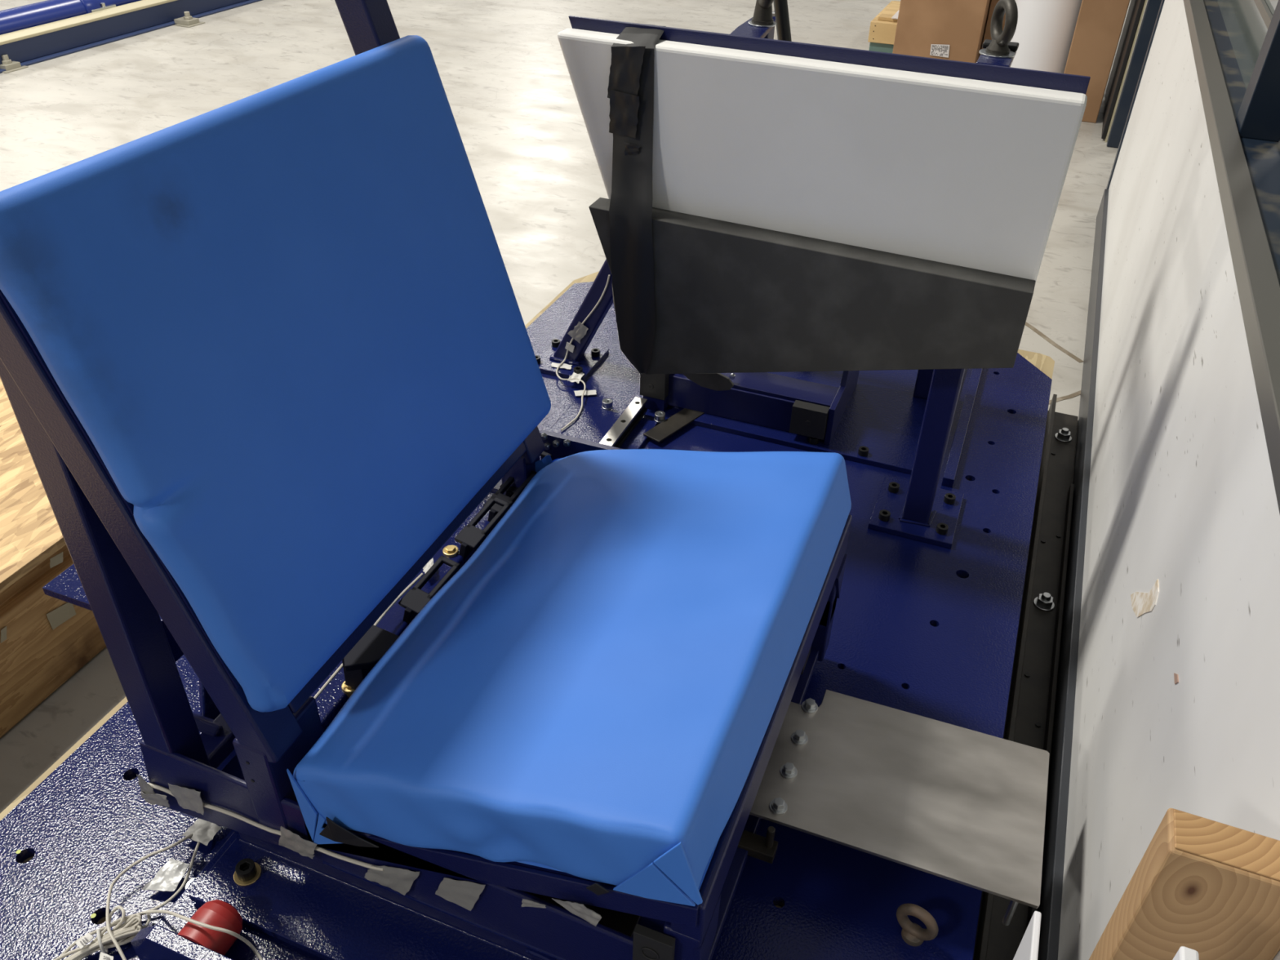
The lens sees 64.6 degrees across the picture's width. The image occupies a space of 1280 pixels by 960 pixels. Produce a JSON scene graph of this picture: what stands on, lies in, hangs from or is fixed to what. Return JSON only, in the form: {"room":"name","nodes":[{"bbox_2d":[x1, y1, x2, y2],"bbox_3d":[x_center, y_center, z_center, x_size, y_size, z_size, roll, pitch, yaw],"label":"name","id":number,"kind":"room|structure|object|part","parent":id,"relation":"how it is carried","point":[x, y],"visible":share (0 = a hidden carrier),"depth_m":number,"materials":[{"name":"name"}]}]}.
{"room":"test facility","nodes":[
{"label":"test facility","id":0,"kind":"room"},
{"bbox_2d":[0,0,1147,813],"bbox_3d":[-0.121,-5.796,10.479,19.000,0.100,30.000,14,38,17],"label":"floor","id":1,"kind":"structure","parent":0,"point":[501,66],"depth_m":4.77,"materials":[{"name":"paint"}]},
{"bbox_2d":[0,377,106,737],"bbox_3d":[-1.818,0.221,1.812,1.475,0.277,2.950,14,38,17],"label":"crate","id":2,"kind":"object","parent":1,"relation":"on","point":[45,640],"visible":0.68,"depth_m":1.79,"materials":[{"name":"brown wood"}]},
{"bbox_3d":[-1.815,0.115,1.736,1.475,0.017,2.950,14,38,17],"label":"osb lid","id":3,"kind":"part","parent":2,"relation":"part of","materials":[{"name":"beige wood"}]},
{"bbox_2d":[0,0,141,35],"bbox_3d":[-2.872,-3.135,6.451,0.190,0.227,13.000,14,38,17],"label":"pipe","id":4,"kind":"object","parent":1,"relation":"on","point":[15,19],"visible":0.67,"depth_m":5.54,"materials":[{"name":"metal"}]},
{"bbox_2d":[0,0,262,73],"bbox_3d":[-2.611,-3.033,6.396,0.369,0.135,13.000,14,38,17],"label":"track","id":5,"kind":"object","parent":1,"relation":"on","point":[20,49],"visible":1,"depth_m":5.69,"materials":[{"name":"blue metal"}]},
{"bbox_2d":[0,281,1052,959],"bbox_3d":[-0.126,0.427,1.565,1.255,0.305,3.010,14,38,17],"label":"platform","id":6,"kind":"object","parent":1,"relation":"on","point":[928,630],"depth_m":1.53,"materials":[{"name":"blue paint"}]},
{"bbox_2d":[53,833,262,959],"bbox_3d":[-0.601,0.530,1.209,0.224,0.102,0.256,-21,41,-27],"label":"coiled cable","id":7,"kind":"object","parent":6,"relation":"on","point":[124,933],"visible":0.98,"depth_m":1.22,"materials":[{"name":"beige plastic"}]},
{"bbox_3d":[-0.605,0.508,1.294,0.042,0.015,0.046,14,38,17],"label":"duct tape strip","id":8,"kind":"part","parent":6,"relation":"part of","materials":[{"name":"grey fabric"}]},
{"bbox_3d":[-0.463,0.611,1.115,0.323,0.085,0.118,14,38,17],"label":"stop bracket","id":9,"kind":"part","parent":6,"relation":"part of","materials":[{"name":"blue metal"}]},
{"bbox_3d":[-0.584,0.468,1.352,0.046,0.009,0.033,14,38,17],"label":"duct tape strip","id":10,"kind":"part","parent":6,"relation":"part of","materials":[{"name":"grey fabric"}]},
{"bbox_2d":[177,899,242,955],"bbox_3d":[-0.502,0.529,1.192,0.058,0.058,0.058,14,38,17],"label":"buffer","id":11,"kind":"object","parent":6,"relation":"attached to","point":[215,913],"visible":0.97,"depth_m":1.18,"materials":[{"name":"red"}]},
{"bbox_2d":[0,271,599,924],"bbox_3d":[-0.484,0.283,1.688,0.508,0.020,3.085,14,38,17],"label":"plank","id":12,"kind":"object","parent":6,"relation":"on","point":[591,277],"visible":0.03,"depth_m":1.51,"materials":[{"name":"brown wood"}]},
{"bbox_2d":[156,829,558,959],"bbox_3d":[-0.209,0.561,1.191,0.780,0.084,0.202,14,38,17],"label":"carriage","id":13,"kind":"object","parent":6,"relation":"on","point":[291,905],"visible":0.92,"depth_m":1.23,"materials":[{"name":"blue paint"}]},
{"bbox_3d":[-0.211,0.602,1.181,0.758,0.030,0.142,14,38,17],"label":"plate","id":14,"kind":"part","parent":13,"relation":"part of","materials":[{"name":"blue paint"}]},
{"bbox_2d":[0,0,852,959],"bbox_3d":[-0.215,-0.149,1.181,0.903,1.245,0.749,14,38,17],"label":"frame","id":15,"kind":"object","parent":6,"relation":"on","point":[146,623],"depth_m":1.14,"materials":[{"name":"blue paint"}]},
{"bbox_3d":[-0.373,-0.178,1.208,0.160,0.498,0.670,14,38,17],"label":"panel","id":16,"kind":"part","parent":15,"relation":"part of","materials":[{"name":"blue paint"}]},
{"bbox_3d":[-0.620,0.387,1.272,0.032,0.050,0.004,14,38,17],"label":"duct tape strip","id":17,"kind":"part","parent":15,"relation":"part of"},
{"bbox_3d":[-0.546,-0.125,0.914,0.344,0.985,0.050,14,38,17],"label":"arm","id":18,"kind":"part","parent":15,"relation":"part of","materials":[{"name":"blue paint"}]},
{"bbox_3d":[-0.612,0.402,1.277,0.048,0.034,0.004,14,38,17],"label":"duct tape strip","id":19,"kind":"part","parent":15,"relation":"part of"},
{"bbox_3d":[-0.556,0.391,1.244,0.054,0.052,0.004,14,38,17],"label":"duct tape strip","id":20,"kind":"part","parent":15,"relation":"part of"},
{"bbox_2d":[147,782,383,871],"bbox_3d":[-0.456,0.415,1.218,0.352,0.029,0.005,14,38,17],"label":"cable","id":21,"kind":"object","parent":15,"relation":"attached to","point":[153,785],"visible":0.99,"depth_m":1.22,"materials":[{"name":"beige plastic"}]},
{"bbox_2d":[0,35,551,711],"bbox_3d":[-0.347,-0.162,1.204,0.201,0.546,0.689,14,38,17],"label":"cushion","id":22,"kind":"object","parent":15,"relation":"on","point":[284,322],"visible":1,"depth_m":1.09,"materials":[{"name":"blue plastic"}]},
{"bbox_3d":[-0.422,0.342,1.212,0.048,0.168,0.092,14,38,17],"label":"seat post","id":23,"kind":"part","parent":15,"relation":"part of","materials":[{"name":"blue metal"}]},
{"bbox_3d":[-0.406,0.430,1.198,0.061,0.043,0.004,14,38,17],"label":"duct tape strip","id":24,"kind":"part","parent":15,"relation":"part of","materials":[{"name":"grey fabric"}]},
{"bbox_2d":[313,573,423,699],"bbox_3d":[-0.373,0.219,1.347,0.010,0.004,0.308,14,38,16],"label":"cable","id":25,"kind":"object","parent":15,"relation":"on","point":[413,582],"visible":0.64,"depth_m":1.39,"materials":[{"name":"beige plastic"}]},
{"bbox_3d":[-0.284,0.451,1.169,0.738,0.132,0.008,14,38,17],"label":"rail","id":26,"kind":"part","parent":15,"relation":"part of","materials":[{"name":"blue metal"}]},
{"bbox_3d":[-0.285,0.455,1.162,0.082,0.062,0.004,14,38,17],"label":"duct tape strip","id":27,"kind":"part","parent":15,"relation":"part of","materials":[{"name":"grey fabric"}]},
{"bbox_3d":[-0.309,0.128,1.491,0.018,0.003,0.038,14,38,17],"label":"duct tape strip","id":28,"kind":"part","parent":15,"relation":"part of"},
{"bbox_3d":[-0.313,-0.465,1.390,0.344,0.985,0.050,14,38,17],"label":"arm","id":29,"kind":"part","parent":15,"relation":"part of","materials":[{"name":"blue paint"}]},
{"bbox_3d":[-0.199,0.455,1.121,0.069,0.064,0.002,14,38,17],"label":"duct tape strip","id":30,"kind":"part","parent":15,"relation":"part of","materials":[{"name":"grey fabric"}]},
{"bbox_3d":[-0.168,0.422,1.090,0.479,0.168,0.006,14,38,17],"label":"pan plate","id":31,"kind":"part","parent":15,"relation":"part of","materials":[{"name":"blue paint"}]},
{"bbox_3d":[-0.195,0.012,1.673,0.048,0.168,0.052,14,38,17],"label":"seat post","id":32,"kind":"part","parent":15,"relation":"part of","materials":[{"name":"blue metal"}]},
{"bbox_3d":[-0.112,0.450,1.070,0.030,0.019,0.002,14,38,17],"label":"duct tape strip","id":33,"kind":"part","parent":15,"relation":"part of","materials":[{"name":"grey fabric"}]},
{"bbox_2d":[286,448,851,906],"bbox_3d":[-0.052,0.192,1.311,0.518,0.253,0.700,14,38,17],"label":"seat cushion","id":34,"kind":"object","parent":15,"relation":"on","point":[593,694],"visible":1,"depth_m":1.15,"materials":[{"name":"blue plastic"}]},
{"bbox_3d":[-0.065,0.441,1.036,0.056,0.031,0.004,14,38,17],"label":"duct tape strip","id":35,"kind":"part","parent":15,"relation":"part of","materials":[{"name":"grey fabric"}]},
{"bbox_3d":[-0.091,0.013,1.725,0.165,0.188,0.012,14,38,17],"label":"plate","id":36,"kind":"part","parent":15,"relation":"part of","materials":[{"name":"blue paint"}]},
{"bbox_3d":[0.127,0.352,1.341,0.050,0.040,0.660,14,38,17],"label":"rail","id":37,"kind":"part","parent":15,"relation":"part of","materials":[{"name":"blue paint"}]},
{"bbox_3d":[-0.043,0.099,1.661,0.738,0.132,0.050,14,38,17],"label":"rail","id":38,"kind":"part","parent":15,"relation":"part of","materials":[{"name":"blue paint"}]},
{"bbox_3d":[0.048,0.526,1.090,0.040,0.210,0.046,14,38,17],"label":"leg","id":39,"kind":"part","parent":15,"relation":"part of","materials":[{"name":"blue paint"}]},
{"bbox_3d":[0.280,0.188,1.563,0.040,0.210,0.046,14,38,17],"label":"leg","id":40,"kind":"part","parent":15,"relation":"part of","materials":[{"name":"blue paint"}]},
{"bbox_2d":[737,689,1049,925],"bbox_3d":[0.322,0.426,1.354,0.408,0.092,0.275,14,38,17],"label":"steel plate","id":41,"kind":"object","parent":15,"relation":"attached to","point":[960,805],"visible":0.98,"depth_m":1.32,"materials":[{"name":"silver metal"}]},
{"bbox_2d":[548,398,621,443],"bbox_3d":[-0.108,-0.126,2.190,0.116,0.026,0.171,14,38,17],"label":"base plate","id":42,"kind":"object","parent":6,"relation":"on","point":[594,424],"depth_m":2.19,"materials":[{"name":"blue paint"}]},
{"bbox_2d":[573,390,596,395],"bbox_3d":[-0.125,-0.198,2.303,0.052,0.002,0.023,-2,36,-5],"label":"tape piece","id":43,"kind":"object","parent":6,"relation":"on","point":[579,393],"visible":1,"depth_m":2.30,"materials":[{"name":"grey fabric"}]},
{"bbox_2d":[619,410,665,449],"bbox_3d":[0.011,-0.095,2.152,0.048,0.026,0.168,14,38,17],"label":"base plate","id":44,"kind":"object","parent":6,"relation":"on","point":[636,439],"depth_m":2.17,"materials":[{"name":"blue paint"}]},
{"bbox_2d":[599,396,647,448],"bbox_3d":[-0.160,0.069,1.900,0.030,0.030,0.877,14,38,17],"label":"rail","id":45,"kind":"object","parent":44,"relation":"on","point":[623,427],"visible":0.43,"depth_m":2.15,"materials":[{"name":"silver metal"}]},
{"bbox_3d":[-0.160,0.071,1.902,0.030,0.024,0.877,14,38,17],"label":"rail","id":46,"kind":"part","parent":45,"relation":"part of","materials":[{"name":"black metal"}]},
{"bbox_2d":[533,15,1090,548],"bbox_3d":[0.260,-0.536,2.076,1.058,0.850,0.772,14,38,17],"label":"support frame","id":47,"kind":"object","parent":6,"relation":"on","point":[900,420],"visible":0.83,"depth_m":2.13,"materials":[{"name":"blue paint"}]},
{"bbox_2d":[551,362,572,369],"bbox_3d":[-0.185,-0.268,2.381,0.051,0.003,0.022,8,37,10],"label":"tape piece","id":48,"kind":"object","parent":47,"relation":"on","point":[565,366],"visible":1,"depth_m":2.38,"materials":[{"name":"grey fabric"}]},
{"bbox_2d":[564,342,574,352],"bbox_3d":[-0.164,-0.310,2.369,0.025,0.026,0.002,14,38,17],"label":"tape piece","id":49,"kind":"object","parent":47,"relation":"attached to","point":[571,348],"visible":1,"depth_m":2.37,"materials":[{"name":"grey fabric"}]},
{"bbox_3d":[-0.177,-0.290,2.426,0.158,0.012,0.152,14,38,17],"label":"foot plate","id":50,"kind":"part","parent":47,"relation":"part of","materials":[{"name":"blue paint"}]},
{"bbox_2d":[567,372,584,383],"bbox_3d":[-0.146,-0.239,2.338,0.033,0.005,0.050,14,38,17],"label":"tape piece","id":51,"kind":"object","parent":47,"relation":"attached to","point":[574,375],"visible":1,"depth_m":2.34,"materials":[{"name":"grey fabric"}]},
{"bbox_2d":[567,321,587,343],"bbox_3d":[-0.143,-0.341,2.336,0.054,0.057,0.004,14,38,17],"label":"tape piece","id":52,"kind":"object","parent":47,"relation":"attached to","point":[582,331],"visible":1,"depth_m":2.34,"materials":[{"name":"grey"}]},
{"bbox_2d":[555,275,609,431],"bbox_3d":[-0.167,-0.290,2.209,0.134,0.244,0.274,14,38,17],"label":"cable","id":53,"kind":"object","parent":47,"relation":"attached to","point":[608,278],"visible":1,"depth_m":2.29,"materials":[{"name":"beige plastic"}]},
{"bbox_2d":[748,0,776,27],"bbox_3d":[0.235,-0.927,1.895,0.054,0.137,0.104,10,37,11],"label":"eyebolt","id":54,"kind":"object","parent":47,"relation":"on","point":[762,15],"visible":1,"depth_m":1.91,"materials":[{"name":"silver metal"}]},
{"bbox_2d":[748,20,776,27],"bbox_3d":[0.234,-0.872,1.934,0.054,0.003,0.054,14,38,17],"label":"washer","id":55,"kind":"object","parent":54,"relation":"in","point":[763,24],"depth_m":1.92,"materials":[{"name":"silver metal"}]},
{"bbox_3d":[0.232,-0.606,2.227,0.050,0.750,0.050,14,38,17],"label":"post","id":56,"kind":"part","parent":47,"relation":"part of","materials":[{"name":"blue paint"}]},
{"bbox_2d":[772,0,791,41],"bbox_3d":[0.336,-0.845,2.209,0.317,1.190,0.060,14,38,17],"label":"tube","id":57,"kind":"object","parent":47,"relation":"on","point":[780,6],"visible":0.2,"depth_m":2.13,"materials":[{"name":"black metal"}]},
{"bbox_3d":[0.300,-0.201,2.172,0.242,0.008,0.080,14,38,17],"label":"box lid","id":58,"kind":"part","parent":47,"relation":"part of","materials":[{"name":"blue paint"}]},
{"bbox_3d":[0.443,-0.221,2.351,0.555,0.012,0.561,14,38,17],"label":"foot plate","id":59,"kind":"part","parent":47,"relation":"part of","materials":[{"name":"blue paint"}]},
{"bbox_2d":[557,27,1087,283],"bbox_3d":[0.243,-0.466,1.631,0.803,0.407,0.048,14,38,17],"label":"board","id":60,"kind":"object","parent":47,"relation":"attached to","point":[964,172],"visible":0.54,"depth_m":1.54,"materials":[{"name":"white plastic"}]},
{"bbox_2d":[607,23,666,374],"bbox_3d":[0.001,-0.444,1.731,0.109,0.600,0.120,14,38,17],"label":"strap","id":61,"kind":"object","parent":60,"relation":"attached to","point":[630,90],"visible":1,"depth_m":1.67,"materials":[{"name":"black fabric"}]},
{"bbox_2d":[588,197,1035,374],"bbox_3d":[0.255,-0.268,1.702,0.722,0.299,0.049,14,38,17],"label":"board","id":62,"kind":"object","parent":60,"relation":"attached to","point":[730,297],"visible":0.98,"depth_m":1.64,"materials":[{"name":"black plastic"}]},
{"bbox_2d":[683,373,733,391],"bbox_3d":[0.134,-0.198,1.994,0.107,0.040,0.006,14,38,17],"label":"flap","id":63,"kind":"object","parent":62,"relation":"hanging from","point":[715,381],"visible":0.79,"depth_m":1.99,"materials":[{"name":"black plastic"}]},
{"bbox_3d":[0.253,-0.480,1.653,0.800,0.443,0.007,14,38,17],"label":"backing plate","id":64,"kind":"part","parent":47,"relation":"part of","materials":[{"name":"blue paint"}]},
{"bbox_3d":[0.538,0.060,1.967,0.156,0.012,0.170,14,38,17],"label":"foot plate","id":65,"kind":"part","parent":47,"relation":"part of","materials":[{"name":"blue paint"}]},
{"bbox_3d":[0.659,-0.492,2.098,0.050,0.734,0.050,14,38,17],"label":"post","id":66,"kind":"part","parent":47,"relation":"part of","materials":[{"name":"blue metal"}]},
{"bbox_3d":[0.539,-0.251,1.715,0.050,0.789,0.050,14,38,17],"label":"post","id":67,"kind":"part","parent":47,"relation":"part of","materials":[{"name":"blue metal"}]},
{"bbox_2d":[979,0,1017,57],"bbox_3d":[0.653,-0.817,1.822,0.065,0.096,0.065,27,43,31],"label":"eyebolt","id":68,"kind":"object","parent":47,"relation":"on","point":[997,47],"visible":1,"depth_m":1.82,"materials":[{"name":"silver metal"}]},
{"bbox_2d":[979,48,1015,57],"bbox_3d":[0.653,-0.780,1.849,0.064,0.003,0.064,14,38,17],"label":"washer","id":69,"kind":"object","parent":68,"relation":"in","point":[990,52],"depth_m":1.83,"materials":[{"name":"silver metal"}]},
{"bbox_2d":[774,349,1054,907],"bbox_3d":[0.351,0.496,1.420,0.258,0.020,3.070,14,38,17],"label":"plank","id":70,"kind":"object","parent":6,"relation":"on","point":[1045,363],"visible":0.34,"depth_m":2.51,"materials":[{"name":"brown wood"}]},
{"bbox_2d":[896,903,938,946],"bbox_3d":[0.342,0.547,1.250,0.052,0.058,0.028,14,38,17],"label":"eyebolt","id":71,"kind":"object","parent":6,"relation":"on","point":[913,934],"visible":1,"depth_m":1.25,"materials":[{"name":"metal"}]},
{"bbox_2d":[867,0,900,53],"bbox_3d":[1.516,-2.704,6.026,0.180,0.190,0.652,14,38,17],"label":"wooden crate","id":72,"kind":"object","parent":1,"relation":"on","point":[882,28],"visible":0.61,"depth_m":5.79,"materials":[{"name":"brown wood"}]},
{"bbox_3d":[1.522,-2.756,5.953,0.150,0.020,0.500,14,38,17],"label":"lid","id":73,"kind":"part","parent":72,"relation":"part of","materials":[{"name":"brown wood"}]},
{"bbox_2d":[891,10,898,18],"bbox_3d":[1.500,-2.671,5.813,0.070,0.006,0.220,14,38,17],"label":"paper sheet","id":74,"kind":"object","parent":72,"relation":"on","point":[895,15],"visible":0.43,"depth_m":5.77,"materials":[{"name":"grey paper"}]},
{"bbox_2d":[892,0,991,62],"bbox_3d":[1.691,-2.820,5.357,0.440,1.170,0.606,14,38,17],"label":"cardboard box","id":75,"kind":"object","parent":1,"relation":"on","point":[944,29],"visible":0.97,"depth_m":5.34,"materials":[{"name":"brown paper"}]},
{"bbox_2d":[931,44,948,55],"bbox_3d":[1.595,-2.286,5.385,0.088,0.052,0.001,14,38,17],"label":"print","id":76,"kind":"object","parent":75,"relation":"attached to","point":[936,50],"depth_m":5.38,"materials":[{"name":"grey paper"}]},
{"bbox_2d":[981,0,1005,48],"bbox_3d":[1.996,-2.793,5.330,0.145,1.170,0.450,14,38,17],"label":"cardboard box","id":77,"kind":"object","parent":1,"relation":"on","point":[987,33],"visible":0.02,"depth_m":5.36,"materials":[{"name":"brown cardboard"}]},
{"bbox_2d":[973,394,1078,959],"bbox_3d":[0.530,0.651,1.486,0.093,0.060,3.136,14,38,17],"label":"mounting rail","id":78,"kind":"object","parent":1,"relation":"on","point":[1030,711],"visible":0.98,"depth_m":2.00,"materials":[{"name":"metal"}]},
{"bbox_2d":[1013,911,1041,959],"bbox_3d":[0.309,0.794,0.976,0.008,0.420,0.606,14,38,17],"label":"board","id":79,"kind":"object","parent":1,"relation":"on","point":[1028,949],"visible":1,"depth_m":1.07,"materials":[{"name":"white wood"}]},
{"bbox_2d":[1010,0,1082,73],"bbox_3d":[2.048,-2.627,4.794,0.370,1.532,0.370,14,38,17],"label":"roll","id":80,"kind":"object","parent":1,"relation":"on","point":[1045,29],"visible":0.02,"depth_m":4.94,"materials":[{"name":"white paper"}]},
{"bbox_2d":[1025,321,1083,404],"bbox_3d":[1.204,-0.342,2.924,0.156,0.001,0.517,7,36,7],"label":"cable","id":81,"kind":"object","parent":1,"relation":"on","point":[1078,393],"depth_m":2.97,"materials":[{"name":"beige plastic"}]},
{"bbox_2d":[1063,0,1129,123],"bbox_3d":[2.144,-2.486,4.444,0.197,1.720,0.250,14,38,17],"label":"cardboard box","id":82,"kind":"object","parent":1,"relation":"on","point":[1100,23],"visible":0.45,"depth_m":4.65,"materials":[{"name":"brown cardboard"}]},
{"bbox_2d":[1101,0,1161,148],"bbox_3d":[2.317,-2.881,4.056,0.110,2.820,0.940,14,38,17],"label":"door","id":83,"kind":"structure","parent":1,"relation":"on","point":[1136,8],"depth_m":4.42,"materials":[{"name":"blue metal"}]},
{"bbox_2d":[1088,808,1279,959],"bbox_3d":[0.388,0.582,0.913,0.088,0.840,0.038,14,38,17],"label":"timber post","id":84,"kind":"object","parent":1,"relation":"on","point":[1211,888],"visible":1,"depth_m":0.68,"materials":[{"name":"brown wood"}]},
{"bbox_2d":[1172,946,1199,959],"bbox_3d":[0.298,0.621,0.822,0.010,0.880,0.012,14,38,17],"label":"batten","id":85,"kind":"object","parent":1,"relation":"on","point":[1184,953],"visible":1,"depth_m":0.56,"materials":[{"name":"white"}]},
{"bbox_2d":[1057,0,1279,959],"bbox_3d":[0.732,0.112,1.435,0.027,0.780,5.590,14,38,17],"label":"wall","id":86,"kind":"structure","parent":0,"point":[1182,495],"depth_m":1.35,"materials":[{"name":"white paint"}]},
{"bbox_2d":[1037,189,1108,959],"bbox_3d":[0.728,0.475,1.690,0.069,0.113,5.580,14,38,17],"label":"baseboard","id":87,"kind":"structure","parent":86,"relation":"attached to","point":[1056,811],"depth_m":1.87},
{"bbox_2d":[1106,0,1164,189],"bbox_3d":[1.812,-2.143,3.025,0.076,2.820,0.050,14,38,17],"label":"trim","id":88,"kind":"structure","parent":86,"relation":"attached to","point":[1162,1],"depth_m":3.58,"materials":[{"name":"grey metal"}]},
{"bbox_2d":[1130,578,1159,617],"bbox_3d":[0.689,0.158,1.383,0.001,0.118,0.144,14,38,17],"label":"tape","id":89,"kind":"object","parent":86,"relation":"attached to","point":[1142,603],"depth_m":1.36,"materials":[{"name":"paper"}]},
{"bbox_2d":[1173,673,1178,684],"bbox_3d":[0.589,0.217,1.112,0.001,0.011,0.025,14,38,17],"label":"tape","id":90,"kind":"object","parent":86,"relation":"attached to","point":[1175,676],"depth_m":1.11,"materials":[{"name":"beige paper"}]},
{"bbox_2d":[1183,0,1279,514],"bbox_3d":[0.737,-0.212,1.201,0.034,0.030,5.590,14,38,17],"label":"trim","id":91,"kind":"structure","parent":86,"relation":"attached to","point":[1258,286],"depth_m":1.33,"materials":[{"name":"grey metal"}]},
{"bbox_2d":[1203,0,1279,284],"bbox_3d":[0.841,-0.870,0.679,0.157,1.760,5.590,14,38,17],"label":"window","id":92,"kind":"structure","parent":86,"relation":"in","point":[1246,33],"depth_m":1.69,"materials":[{"name":"blue glass"}]},
{"bbox_3d":[1.457,-1.817,2.009,0.006,1.668,1.960,14,38,17],"label":"pane","id":93,"kind":"part","parent":92,"relation":"part of","materials":[{"name":"clear glass"}]},
{"bbox_3d":[0.801,-0.897,0.680,0.064,1.718,5.590,14,38,17],"label":"frame","id":94,"kind":"part","parent":92,"relation":"part of","materials":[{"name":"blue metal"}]}
]}

